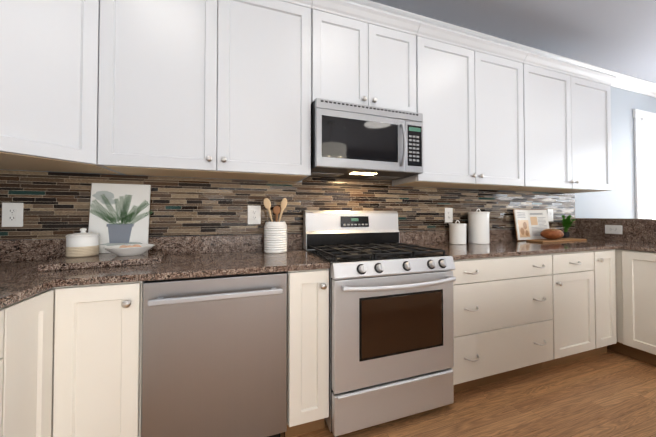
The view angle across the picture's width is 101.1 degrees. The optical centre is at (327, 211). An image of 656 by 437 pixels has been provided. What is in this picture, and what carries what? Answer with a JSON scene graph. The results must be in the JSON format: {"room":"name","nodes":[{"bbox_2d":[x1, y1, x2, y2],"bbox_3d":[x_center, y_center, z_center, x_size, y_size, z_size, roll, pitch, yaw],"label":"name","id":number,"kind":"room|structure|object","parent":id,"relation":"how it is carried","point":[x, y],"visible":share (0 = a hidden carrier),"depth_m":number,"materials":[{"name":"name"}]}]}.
{"room":"kitchen","nodes":[
{"label":"kitchen","id":0,"kind":"room"},
{"bbox_2d":[0,86,655,239],"bbox_3d":[2.197,-0.217,2.897,8.905,2.850,0.120,0,-1,-19],"label":"wall","id":1,"kind":"structure","parent":0,"point":[618,201],"depth_m":3.32,"materials":[{"name":"grey paint"}]},
{"bbox_2d":[0,0,120,173],"bbox_3d":[-1.427,-0.798,1.214,0.706,1.134,0.726,0,-1,-19],"label":"upper cabinet","id":2,"kind":"object","parent":1,"relation":"attached to","point":[49,70],"visible":0.94,"depth_m":1.20,"materials":[{"name":"white paint"}]},
{"bbox_2d":[97,0,312,181],"bbox_3d":[-0.670,-0.791,1.655,1.099,1.134,0.382,0,-1,-19],"label":"cabinet pair","id":3,"kind":"object","parent":1,"relation":"attached to","point":[218,89],"visible":1,"depth_m":1.50,"materials":[{"name":"white paint"}]},
{"bbox_2d":[0,170,574,248],"bbox_3d":[0.442,0.027,2.223,4.908,0.620,0.008,0,-1,-19],"label":"backsplash","id":4,"kind":"structure","parent":1,"relation":"attached to","point":[56,205],"depth_m":1.86,"materials":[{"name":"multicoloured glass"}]},
{"bbox_2d":[2,203,23,226],"bbox_3d":[-1.722,0.019,1.472,0.088,0.132,0.008,0,-1,-19],"label":"electrical outlet","id":5,"kind":"object","parent":4,"relation":"attached to","point":[12,214],"visible":1,"depth_m":1.47,"materials":[{"name":"white plastic"}]},
{"bbox_2d":[248,205,260,224],"bbox_3d":[-0.516,0.026,1.886,0.088,0.132,0.008,0,-1,-19],"label":"electrical outlet","id":6,"kind":"object","parent":4,"relation":"attached to","point":[254,214],"visible":1,"depth_m":1.88,"materials":[{"name":"white plastic"}]},
{"bbox_2d":[445,208,452,222],"bbox_3d":[1.092,0.035,2.438,0.088,0.132,0.008,0,-1,-19],"label":"electrical outlet","id":7,"kind":"object","parent":4,"relation":"attached to","point":[448,215],"visible":1,"depth_m":2.44,"materials":[{"name":"white plastic"}]},
{"bbox_2d":[547,209,552,221],"bbox_3d":[2.374,0.043,2.878,0.088,0.132,0.008,0,-1,-19],"label":"electrical outlet","id":8,"kind":"object","parent":4,"relation":"attached to","point":[550,214],"visible":0.98,"depth_m":2.87,"materials":[{"name":"white plastic"}]},
{"bbox_2d":[311,0,420,112],"bbox_3d":[0.224,-1.018,1.966,0.788,0.669,0.382,0,-1,-19],"label":"upper cabinet","id":9,"kind":"object","parent":1,"relation":"attached to","point":[363,54],"visible":0.9,"depth_m":1.81,"materials":[{"name":"white paint"}]},
{"bbox_2d":[311,98,422,179],"bbox_3d":[0.240,-0.471,1.910,0.778,0.422,0.461,0,-1,-19],"label":"over-the-range microwave","id":10,"kind":"object","parent":9,"relation":"attached to","point":[354,141],"visible":1,"depth_m":1.74,"materials":[{"name":"silver metal"}]},
{"bbox_2d":[392,21,527,189],"bbox_3d":[1.113,-0.780,2.267,1.088,1.134,0.382,0,-1,-19],"label":"upper cabinet","id":11,"kind":"object","parent":1,"relation":"attached to","point":[469,97],"visible":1,"depth_m":2.11,"materials":[{"name":"white paint"}]},
{"bbox_2d":[347,0,655,97],"bbox_3d":[2.232,-1.586,2.818,8.661,0.112,0.093,0,-1,-19],"label":"crown molding","id":12,"kind":"structure","parent":1,"relation":"attached to","point":[633,84],"depth_m":2.72,"materials":[{"name":"white wood"}]},
{"bbox_2d":[492,52,615,192],"bbox_3d":[2.214,-0.774,2.646,1.237,1.134,0.382,0,-1,-19],"label":"upper cabinet","id":13,"kind":"object","parent":1,"relation":"attached to","point":[567,126],"visible":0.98,"depth_m":2.49,"materials":[{"name":"white paint"}]},
{"bbox_2d":[633,109,655,218],"bbox_3d":[4.535,-0.475,3.612,1.420,1.630,0.052,0,-1,-19],"label":"window unit","id":14,"kind":"structure","parent":1,"relation":"in","point":[645,157],"depth_m":3.47,"materials":[{"name":"white"}]},
{"bbox_2d":[280,349,655,436],"bbox_3d":[3.190,1.209,-0.021,8.905,0.100,6.240,0,-1,-19],"label":"floor","id":15,"kind":"structure","parent":0,"point":[609,393],"depth_m":1.62,"materials":[{"name":"brown wood"}]},
{"bbox_2d":[0,289,53,436],"bbox_3d":[-1.116,0.722,0.252,0.686,0.882,2.698,0,-1,-19],"label":"base cabinet","id":16,"kind":"object","parent":15,"relation":"on","point":[26,341],"visible":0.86,"depth_m":0.92,"materials":[{"name":"white paint"}]},
{"bbox_2d":[0,244,67,308],"bbox_3d":[-1.104,0.207,0.229,0.690,0.143,2.670,0,-1,-19],"label":"countertop","id":17,"kind":"structure","parent":16,"relation":"on","point":[22,277],"depth_m":1.15,"materials":[{"name":"brown stone"}]},
{"bbox_2d":[38,250,165,271],"bbox_3d":[-1.140,0.254,1.431,0.460,0.029,0.336,1,-1,-27],"label":"board","id":18,"kind":"object","parent":17,"relation":"on","point":[108,260],"visible":0.88,"depth_m":1.32,"materials":[{"name":"brown stone"}]},
{"bbox_2d":[65,228,99,257],"bbox_3d":[-1.320,0.165,1.453,0.138,0.150,0.138,0,-1,-19],"label":"canister","id":19,"kind":"object","parent":18,"relation":"on","point":[83,243],"visible":1,"depth_m":1.41,"materials":[{"name":"beige ceramic"}]},
{"bbox_2d":[88,183,152,252],"bbox_3d":[-1.227,0.039,1.608,0.324,0.409,0.062,0,-1,-19],"label":"canvas art","id":20,"kind":"object","parent":18,"relation":"on","point":[120,214],"visible":1,"depth_m":1.60,"materials":[{"name":"white fabric"}]},
{"bbox_2d":[103,244,154,255],"bbox_3d":[-1.087,0.212,1.482,0.231,0.055,0.196,0,-1,-19],"label":"ceramic bowl","id":21,"kind":"object","parent":18,"relation":"on","point":[129,250],"visible":1,"depth_m":1.44,"materials":[{"name":"white ceramic"}]},
{"bbox_2d":[0,228,647,285],"bbox_3d":[0.545,0.236,1.921,4.907,0.143,0.635,0,-1,-19],"label":"countertop","id":22,"kind":"structure","parent":16,"relation":"on","point":[219,255],"depth_m":1.71,"materials":[{"name":"brown stone"}]},
{"bbox_2d":[264,198,286,253],"bbox_3d":[-0.354,0.092,1.824,0.162,0.367,0.157,0,-1,-19],"label":"utensil crock","id":23,"kind":"object","parent":22,"relation":"on","point":[275,236],"visible":1,"depth_m":1.77,"materials":[{"name":"white ceramic"}]},
{"bbox_2d":[449,220,466,244],"bbox_3d":[1.134,0.180,2.359,0.144,0.208,0.144,0,-1,-19],"label":"canister","id":24,"kind":"object","parent":22,"relation":"on","point":[457,233],"visible":1,"depth_m":2.30,"materials":[{"name":"white ceramic"}]},
{"bbox_2d":[467,209,489,243],"bbox_3d":[1.351,0.130,2.419,0.176,0.310,0.176,0,-1,-19],"label":"canister","id":25,"kind":"object","parent":22,"relation":"on","point":[478,228],"visible":1,"depth_m":2.35,"materials":[{"name":"white ceramic"}]},
{"bbox_2d":[513,209,548,240],"bbox_3d":[2.042,0.136,2.718,0.473,0.311,0.087,0,-1,-19],"label":"open cookbook","id":26,"kind":"object","parent":22,"relation":"on","point":[531,224],"visible":0.79,"depth_m":2.72,"materials":[{"name":"white paper"}]},
{"bbox_2d":[526,238,586,242],"bbox_3d":[2.235,0.281,2.632,0.663,0.016,0.167,0,-1,-19],"label":"cutting board","id":27,"kind":"object","parent":22,"relation":"on","point":[555,240],"visible":1,"depth_m":2.59,"materials":[{"name":"brown wood"}]},
{"bbox_2d":[540,229,563,238],"bbox_3d":[2.168,0.220,2.611,0.234,0.104,0.164,0,-1,-19],"label":"bread loaf","id":28,"kind":"object","parent":27,"relation":"on","point":[551,233],"visible":0.98,"depth_m":2.55,"materials":[{"name":"brown food"}]},
{"bbox_2d":[561,215,576,237],"bbox_3d":[2.526,0.165,2.844,0.198,0.255,0.122,0,-1,-19],"label":"potted plant","id":29,"kind":"object","parent":22,"relation":"on","point":[567,223],"visible":0.98,"depth_m":2.83,"materials":[{"name":"green plant"}]},
{"bbox_2d":[51,281,144,436],"bbox_3d":[-1.028,0.741,1.359,0.305,0.882,0.662,0,-1,-19],"label":"base cabinet","id":30,"kind":"object","parent":15,"relation":"on","point":[97,365],"visible":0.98,"depth_m":1.09,"materials":[{"name":"white paint"}]},
{"bbox_2d":[141,272,286,436],"bbox_3d":[-0.579,0.744,1.484,0.610,0.880,0.660,0,-1,-19],"label":"dishwasher","id":31,"kind":"object","parent":15,"relation":"on","point":[214,356],"visible":1,"depth_m":1.22,"materials":[{"name":"silver metal"}]},
{"bbox_2d":[284,269,328,436],"bbox_3d":[-0.189,0.746,1.647,0.216,0.882,0.662,0,-1,-19],"label":"base cabinet","id":32,"kind":"object","parent":15,"relation":"on","point":[307,351],"visible":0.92,"depth_m":1.37,"materials":[{"name":"white paint"}]},
{"bbox_2d":[303,210,455,436],"bbox_3d":[0.296,0.590,1.752,0.762,1.198,0.722,0,-1,-19],"label":"gas range","id":33,"kind":"object","parent":15,"relation":"on","point":[391,337],"visible":1,"depth_m":1.48,"materials":[{"name":"silver metal"}]},
{"bbox_2d":[451,254,552,392],"bbox_3d":[1.090,0.753,2.087,0.950,0.882,0.660,0,-1,-19],"label":"base cabinet","id":34,"kind":"object","parent":15,"relation":"on","point":[503,316],"visible":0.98,"depth_m":1.80,"materials":[{"name":"white paint"}]},
{"bbox_2d":[541,251,594,369],"bbox_3d":[1.770,0.757,2.319,0.484,0.882,0.662,0,-1,-19],"label":"base cabinet","id":35,"kind":"object","parent":15,"relation":"on","point":[572,274],"visible":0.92,"depth_m":2.05,"materials":[{"name":"white paint"}]},
{"bbox_2d":[583,249,616,357],"bbox_3d":[2.154,0.760,2.451,0.323,0.882,0.662,0,-1,-19],"label":"base cabinet","id":36,"kind":"object","parent":15,"relation":"on","point":[604,270],"visible":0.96,"depth_m":2.18,"materials":[{"name":"white paint"}]},
{"bbox_2d":[607,249,618,352],"bbox_3d":[2.576,0.762,2.600,0.613,0.882,0.653,0,-1,-19],"label":"base cabinet","id":37,"kind":"object","parent":15,"relation":"on","point":[614,347],"depth_m":2.24,"materials":[{"name":"white paint"}]},
{"bbox_2d":[575,218,655,242],"bbox_3d":[3.337,0.625,1.888,0.354,1.132,2.498,0,-1,-19],"label":"wall","id":38,"kind":"structure","parent":15,"relation":"on","point":[638,230],"depth_m":2.67,"materials":[{"name":"brown stone"}]},
{"bbox_2d":[605,225,622,233],"bbox_3d":[2.866,0.183,2.708,0.008,0.088,0.132,0,-1,-19],"label":"outlet","id":39,"kind":"object","parent":38,"relation":"attached to","point":[613,229],"visible":1,"depth_m":2.71,"materials":[{"name":"white plastic"}]},
{"bbox_2d":[619,249,655,365],"bbox_3d":[2.827,0.750,1.871,0.613,0.882,0.889,0,-1,-19],"label":"base cabinet","id":40,"kind":"object","parent":15,"relation":"on","point":[636,299],"depth_m":2.12,"materials":[{"name":"white paint"}]},
{"bbox_2d":[620,243,655,252],"bbox_3d":[2.877,0.289,1.727,0.621,0.030,2.420,0,-1,-19],"label":"countertop","id":41,"kind":"structure","parent":40,"relation":"on","point":[650,247],"depth_m":2.16,"materials":[{"name":"brown stone"}]},
{"bbox_2d":[370,0,655,82],"bbox_3d":[3.190,-1.741,0.029,8.905,0.100,6.240,0,-1,-19],"label":"ceiling","id":42,"kind":"structure","parent":0,"point":[619,36],"depth_m":2.38,"materials":[{"name":"grey paint"}]}
]}

